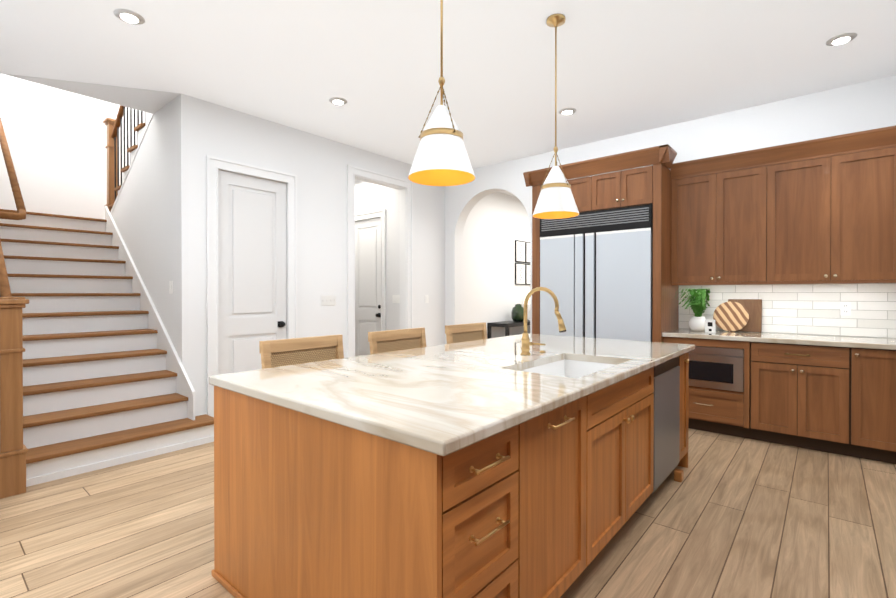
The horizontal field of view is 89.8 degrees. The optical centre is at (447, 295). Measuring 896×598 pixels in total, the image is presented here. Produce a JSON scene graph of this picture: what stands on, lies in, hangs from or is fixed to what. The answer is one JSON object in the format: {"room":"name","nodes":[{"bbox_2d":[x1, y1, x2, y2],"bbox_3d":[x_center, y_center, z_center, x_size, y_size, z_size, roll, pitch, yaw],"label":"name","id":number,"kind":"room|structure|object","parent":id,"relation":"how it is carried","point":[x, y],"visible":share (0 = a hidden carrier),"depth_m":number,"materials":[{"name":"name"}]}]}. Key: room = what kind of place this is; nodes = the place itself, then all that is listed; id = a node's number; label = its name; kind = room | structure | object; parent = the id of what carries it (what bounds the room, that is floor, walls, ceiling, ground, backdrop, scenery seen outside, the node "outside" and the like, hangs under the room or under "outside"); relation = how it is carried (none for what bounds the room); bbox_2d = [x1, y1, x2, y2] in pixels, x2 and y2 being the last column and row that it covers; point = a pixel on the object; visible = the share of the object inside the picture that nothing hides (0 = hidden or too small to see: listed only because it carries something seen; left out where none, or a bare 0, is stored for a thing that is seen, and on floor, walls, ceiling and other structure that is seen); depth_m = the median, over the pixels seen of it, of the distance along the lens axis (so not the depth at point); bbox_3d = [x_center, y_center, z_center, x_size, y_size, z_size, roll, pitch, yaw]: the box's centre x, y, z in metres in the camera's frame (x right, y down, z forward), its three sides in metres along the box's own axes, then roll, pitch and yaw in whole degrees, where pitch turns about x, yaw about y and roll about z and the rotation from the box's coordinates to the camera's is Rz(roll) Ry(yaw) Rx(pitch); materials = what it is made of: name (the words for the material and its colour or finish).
{"room":"kitchen","nodes":[
{"label":"kitchen","id":0,"kind":"room"},
{"bbox_2d":[0,74,3,208],"bbox_3d":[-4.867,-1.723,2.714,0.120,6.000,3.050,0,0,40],"label":"wall","id":1,"kind":"structure","parent":0,"point":[2,75],"depth_m":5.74,"materials":[{"name":"paint"}]},
{"bbox_2d":[4,74,119,218],"bbox_3d":[-5.170,-1.745,6.467,0.120,6.000,2.280,0,0,40],"label":"wall","id":2,"kind":"structure","parent":0,"point":[55,137],"depth_m":6.14,"materials":[{"name":"paint"}]},
{"bbox_2d":[104,98,175,349],"bbox_3d":[-3.382,-0.477,4.988,2.310,3.483,0.120,0,0,40],"label":"wall","id":3,"kind":"structure","parent":0,"point":[143,213],"depth_m":4.60,"materials":[{"name":"paint"}]},
{"bbox_2d":[169,281,172,293],"bbox_3d":[-2.641,-0.082,4.280,0.075,0.120,0.011,0,0,40],"label":"switch plate","id":4,"kind":"object","parent":3,"relation":"attached to","point":[170,282],"depth_m":4.27,"materials":[{"name":"white plastic"}]},
{"bbox_2d":[176,93,447,415],"bbox_3d":[0.251,-1.750,7.376,0.140,6.000,8.465,0,0,40],"label":"wall","id":5,"kind":"structure","parent":0,"point":[203,128],"depth_m":5.14,"materials":[{"name":"paint"}]},
{"bbox_2d":[218,170,285,374],"bbox_3d":[-2.001,0.014,4.645,0.108,2.488,0.732,0,0,40],"label":"closet door","id":6,"kind":"structure","parent":5,"relation":"in","point":[252,255],"depth_m":4.62,"materials":[{"name":"white wood"}]},
{"bbox_2d":[105,114,412,419],"bbox_3d":[-3.086,-0.292,4.374,3.595,3.119,7.870,0,0,40],"label":"trim","id":7,"kind":"structure","parent":5,"relation":"attached to","point":[184,386],"depth_m":4.95,"materials":[{"name":"white wood"}]},
{"bbox_2d":[321,295,335,305],"bbox_3d":[-1.417,0.053,5.321,0.011,0.117,0.196,0,0,40],"label":"switch plate","id":8,"kind":"object","parent":5,"relation":"attached to","point":[328,299],"depth_m":5.32,"materials":[{"name":"white plastic"}]},
{"bbox_2d":[355,217,380,355],"bbox_3d":[-1.278,0.020,7.077,0.714,2.448,0.108,0,0,40],"label":"hall door","id":9,"kind":"structure","parent":5,"relation":"in","point":[367,275],"depth_m":7.10,"materials":[{"name":"white wood"}]},
{"bbox_2d":[392,295,399,302],"bbox_3d":[-0.766,0.044,6.630,0.160,0.120,0.011,0,0,40],"label":"switch plate","id":10,"kind":"object","parent":5,"relation":"attached to","point":[395,298],"depth_m":6.63,"materials":[{"name":"white plastic"}]},
{"bbox_2d":[425,295,428,302],"bbox_3d":[-0.311,0.044,6.633,0.011,0.120,0.075,0,0,40],"label":"switch plate","id":11,"kind":"object","parent":5,"relation":"attached to","point":[426,296],"depth_m":6.63,"materials":[{"name":"white plastic"}]},
{"bbox_2d":[0,428,895,597],"bbox_3d":[-0.491,1.312,5.303,10.020,0.100,12.620,0,0,40],"label":"floor","id":12,"kind":"structure","parent":0,"point":[729,516],"depth_m":2.43,"materials":[{"name":"brown wood"}]},
{"bbox_2d":[0,105,213,498],"bbox_3d":[-3.614,-1.046,5.028,4.116,4.620,2.498,0,0,40],"label":"staircase","id":13,"kind":"structure","parent":12,"relation":"on","point":[87,381],"depth_m":3.92,"materials":[{"name":"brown wood"}]},
{"bbox_2d":[259,334,343,368],"bbox_3d":[-0.713,0.767,2.610,0.474,1.022,0.546,0,0,40],"label":"stool","id":14,"kind":"object","parent":12,"relation":"on","point":[282,352],"visible":0.12,"depth_m":2.71,"materials":[{"name":"brown wood"}]},
{"bbox_2d":[368,327,425,353],"bbox_3d":[-0.204,0.764,3.214,0.474,1.022,0.546,0,0,40],"label":"stool","id":15,"kind":"object","parent":12,"relation":"on","point":[393,340],"visible":0.04,"depth_m":3.32,"materials":[{"name":"brown wood"}]},
{"bbox_2d":[209,350,692,597],"bbox_3d":[0.364,0.840,2.687,1.404,0.876,2.833,0,0,40],"label":"kitchen island","id":16,"kind":"object","parent":12,"relation":"on","point":[499,467],"depth_m":1.60,"materials":[{"name":"brown wood"}]},
{"bbox_2d":[209,334,694,449],"bbox_3d":[0.365,0.382,2.694,1.425,0.040,2.856,0,0,40],"label":"island countertop","id":17,"kind":"structure","parent":16,"relation":"on","point":[443,397],"depth_m":1.93,"materials":[{"name":"white stone"}]},
{"bbox_2d":[520,287,565,354],"bbox_3d":[0.615,0.153,2.748,0.298,0.416,0.209,0,0,40],"label":"faucet","id":18,"kind":"object","parent":17,"relation":"on","point":[526,343],"visible":1,"depth_m":2.74,"materials":[{"name":"gold metal"}]},
{"bbox_2d":[445,322,486,343],"bbox_3d":[0.330,0.760,3.849,0.474,1.022,0.546,0,0,40],"label":"stool","id":19,"kind":"object","parent":12,"relation":"on","point":[458,333],"visible":0.15,"depth_m":3.96,"materials":[{"name":"brown wood"}]},
{"bbox_2d":[487,319,529,338],"bbox_3d":[1.425,0.854,8.380,0.417,0.780,1.800,0,0,40],"label":"console table","id":20,"kind":"object","parent":12,"relation":"on","point":[506,324],"visible":0.15,"depth_m":7.79,"materials":[{"name":"black wood"}]},
{"bbox_2d":[511,304,523,321],"bbox_3d":[1.284,0.302,8.195,0.260,0.325,0.260,0,0,40],"label":"vase","id":21,"kind":"object","parent":20,"relation":"on","point":[517,313],"visible":0.92,"depth_m":8.10,"materials":[{"name":"green ceramic"}]},
{"bbox_2d":[523,290,529,319],"bbox_3d":[1.610,0.172,8.612,0.340,0.580,0.340,0,0,40],"label":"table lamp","id":22,"kind":"object","parent":20,"relation":"on","point":[527,292],"visible":0.12,"depth_m":8.55,"materials":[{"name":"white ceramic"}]},
{"bbox_2d":[540,204,652,341],"bbox_3d":[1.726,0.184,5.010,1.216,2.160,0.681,0,0,40],"label":"refrigerator","id":23,"kind":"object","parent":12,"relation":"on","point":[596,272],"visible":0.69,"depth_m":4.68,"materials":[{"name":"silver metal"}]},
{"bbox_2d":[641,357,679,505],"bbox_3d":[1.168,0.839,3.111,0.658,0.872,0.596,0,0,40],"label":"dishwasher","id":24,"kind":"object","parent":12,"relation":"on","point":[666,392],"visible":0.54,"depth_m":2.87,"materials":[{"name":"grey metal"}]},
{"bbox_2d":[688,386,749,438],"bbox_3d":[2.553,1.058,4.376,0.702,0.420,0.608,0,0,40],"label":"base cabinet","id":25,"kind":"object","parent":12,"relation":"on","point":[726,412],"depth_m":4.08,"materials":[{"name":"brown wood"}]},
{"bbox_2d":[742,341,893,463],"bbox_3d":[3.180,0.833,3.847,1.016,0.876,0.608,0,0,40],"label":"base cabinet","id":26,"kind":"object","parent":12,"relation":"on","point":[831,394],"depth_m":3.61,"materials":[{"name":"brown wood"}]},
{"bbox_2d":[689,346,743,391],"bbox_3d":[2.529,0.655,4.345,0.614,0.375,0.546,0,0,40],"label":"microwave","id":27,"kind":"object","parent":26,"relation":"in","point":[720,368],"visible":0.5,"depth_m":4.07,"materials":[{"name":"silver metal"}]},
{"bbox_2d":[662,329,895,348],"bbox_3d":[3.158,0.410,3.840,2.316,0.110,0.643,0,0,40],"label":"countertop","id":28,"kind":"structure","parent":26,"relation":"on","point":[723,339],"depth_m":3.94,"materials":[{"name":"white stone"}]},
{"bbox_2d":[675,289,709,330],"bbox_3d":[2.460,0.139,4.542,0.295,0.424,0.419,0,0,40],"label":"fern plant","id":29,"kind":"object","parent":28,"relation":"on","point":[697,303],"visible":1,"depth_m":4.47,"materials":[{"name":"green plant"}]},
{"bbox_2d":[705,319,715,332],"bbox_3d":[2.535,0.290,4.341,0.090,0.125,0.052,0,0,40],"label":"card sign","id":30,"kind":"object","parent":28,"relation":"on","point":[710,326],"visible":1,"depth_m":4.32,"materials":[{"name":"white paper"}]},
{"bbox_2d":[713,299,761,332],"bbox_3d":[2.848,0.192,4.433,0.400,0.319,0.109,0,0,40],"label":"cutting boards","id":31,"kind":"object","parent":28,"relation":"on","point":[740,315],"visible":0.98,"depth_m":4.40,"materials":[{"name":"brown wood"}]},
{"bbox_2d":[894,349,895,463],"bbox_3d":[3.380,0.839,2.848,0.694,0.876,1.878,0,0,40],"label":"base cabinet","id":32,"kind":"object","parent":12,"relation":"on","point":[894,349],"depth_m":3.34,"materials":[{"name":"brown wood"}]},
{"bbox_2d":[0,0,895,196],"bbox_3d":[-0.258,-3.345,5.079,9.410,2.983,12.620,0,0,40],"label":"ceiling","id":33,"kind":"structure","parent":0,"point":[625,67],"depth_m":3.51,"materials":[{"name":"paint"}]},
{"bbox_2d":[113,9,144,24],"bbox_3d":[-2.103,-1.837,2.967,0.170,0.012,0.170,0,0,40],"label":"recessed light","id":34,"kind":"object","parent":33,"relation":"in","point":[129,16],"visible":1,"depth_m":2.95,"materials":[{"name":"white"}]},
{"bbox_2d":[329,97,346,104],"bbox_3d":[-1.043,-1.845,4.272,0.170,0.012,0.170,0,0,40],"label":"recessed light","id":35,"kind":"object","parent":33,"relation":"in","point":[337,101],"visible":1,"depth_m":4.25,"materials":[{"name":"white"}]},
{"bbox_2d":[408,0,474,185],"bbox_3d":[-0.029,-1.186,2.034,0.306,1.304,0.306,0,0,40],"label":"pendant light","id":36,"kind":"object","parent":33,"relation":"hanging from","point":[441,158],"visible":1,"depth_m":1.97,"materials":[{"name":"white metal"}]},
{"bbox_2d":[532,14,578,218],"bbox_3d":[0.719,-1.192,3.000,0.306,1.304,0.306,0,0,40],"label":"pendant light","id":37,"kind":"object","parent":33,"relation":"hanging from","point":[556,200],"visible":1,"depth_m":2.94,"materials":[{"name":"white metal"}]},
{"bbox_2d":[559,108,575,114],"bbox_3d":[1.200,-1.847,4.513,0.170,0.012,0.170,0,0,40],"label":"recessed light","id":38,"kind":"object","parent":33,"relation":"in","point":[567,111],"visible":1,"depth_m":4.49,"materials":[{"name":"white"}]},
{"bbox_2d":[826,33,856,45],"bbox_3d":[2.828,-1.839,3.233,0.170,0.012,0.170,0,0,40],"label":"recessed light","id":39,"kind":"object","parent":33,"relation":"in","point":[844,38],"visible":1,"depth_m":3.22,"materials":[{"name":"white"}]},
{"bbox_2d":[448,75,895,338],"bbox_3d":[2.169,-0.297,5.222,5.580,3.120,0.200,0,0,40],"label":"wall","id":40,"kind":"structure","parent":0,"point":[466,236],"depth_m":5.87,"materials":[{"name":"paint"}]},
{"bbox_2d":[515,263,525,284],"bbox_3d":[1.387,-0.422,8.633,0.027,0.410,0.350,0,0,40],"label":"picture frame","id":41,"kind":"object","parent":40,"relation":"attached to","point":[520,268],"depth_m":8.62,"materials":[{"name":"white paper"}]},
{"bbox_2d":[515,240,525,262],"bbox_3d":[1.387,-0.852,8.630,0.027,0.410,0.350,0,0,40],"label":"picture frame","id":42,"kind":"object","parent":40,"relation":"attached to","point":[522,255],"depth_m":8.61,"materials":[{"name":"white paper"}]},
{"bbox_2d":[526,264,529,284],"bbox_3d":[1.629,-0.424,8.920,0.027,0.410,0.350,0,0,40],"label":"picture frame","id":43,"kind":"object","parent":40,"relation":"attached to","point":[527,265],"depth_m":8.83,"materials":[{"name":"white paper"}]},
{"bbox_2d":[526,242,529,262],"bbox_3d":[1.629,-0.854,8.917,0.027,0.410,0.350,0,0,40],"label":"picture frame","id":44,"kind":"object","parent":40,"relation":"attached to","point":[527,243],"depth_m":8.83,"materials":[{"name":"white paper"}]},
{"bbox_2d":[539,164,670,219],"bbox_3d":[1.736,-1.089,5.014,1.226,0.375,0.666,0,0,40],"label":"upper cabinet","id":45,"kind":"object","parent":40,"relation":"attached to","point":[637,186],"depth_m":4.55,"materials":[{"name":"brown wood"}]},
{"bbox_2d":[670,146,777,284],"bbox_3d":[2.703,-0.730,4.422,0.859,1.195,0.328,0,0,40],"label":"upper cabinet","id":46,"kind":"object","parent":40,"relation":"attached to","point":[724,209],"depth_m":4.27,"materials":[{"name":"brown wood"}]},
{"bbox_2d":[679,283,895,337],"bbox_3d":[3.362,0.112,4.080,2.313,0.482,0.010,0,0,40],"label":"tile backsplash","id":47,"kind":"structure","parent":40,"relation":"attached to","point":[811,309],"depth_m":4.09,"materials":[{"name":"white tile"}]},
{"bbox_2d":[840,302,850,314],"bbox_3d":[3.498,0.113,3.954,0.070,0.115,0.007,0,0,40],"label":"outlet","id":48,"kind":"object","parent":47,"relation":"attached to","point":[845,308],"visible":1,"depth_m":3.95,"materials":[{"name":"white plastic"}]},
{"bbox_2d":[778,139,841,283],"bbox_3d":[3.152,-0.728,4.043,0.565,1.195,0.328,0,0,40],"label":"upper cabinet","id":49,"kind":"object","parent":40,"relation":"attached to","point":[798,161],"depth_m":3.92,"materials":[{"name":"brown wood"}]},
{"bbox_2d":[818,126,889,280],"bbox_3d":[3.463,-0.726,3.740,0.548,1.195,0.392,0,0,40],"label":"upper cabinet","id":50,"kind":"object","parent":40,"relation":"attached to","point":[819,211],"depth_m":3.68,"materials":[{"name":"brown wood"}]},
{"bbox_2d":[890,125,895,280],"bbox_3d":[3.748,-0.723,3.290,0.715,1.195,0.712,0,0,40],"label":"upper cabinet","id":51,"kind":"object","parent":40,"relation":"attached to","point":[892,128],"depth_m":3.54,"materials":[{"name":"brown wood"}]}
]}

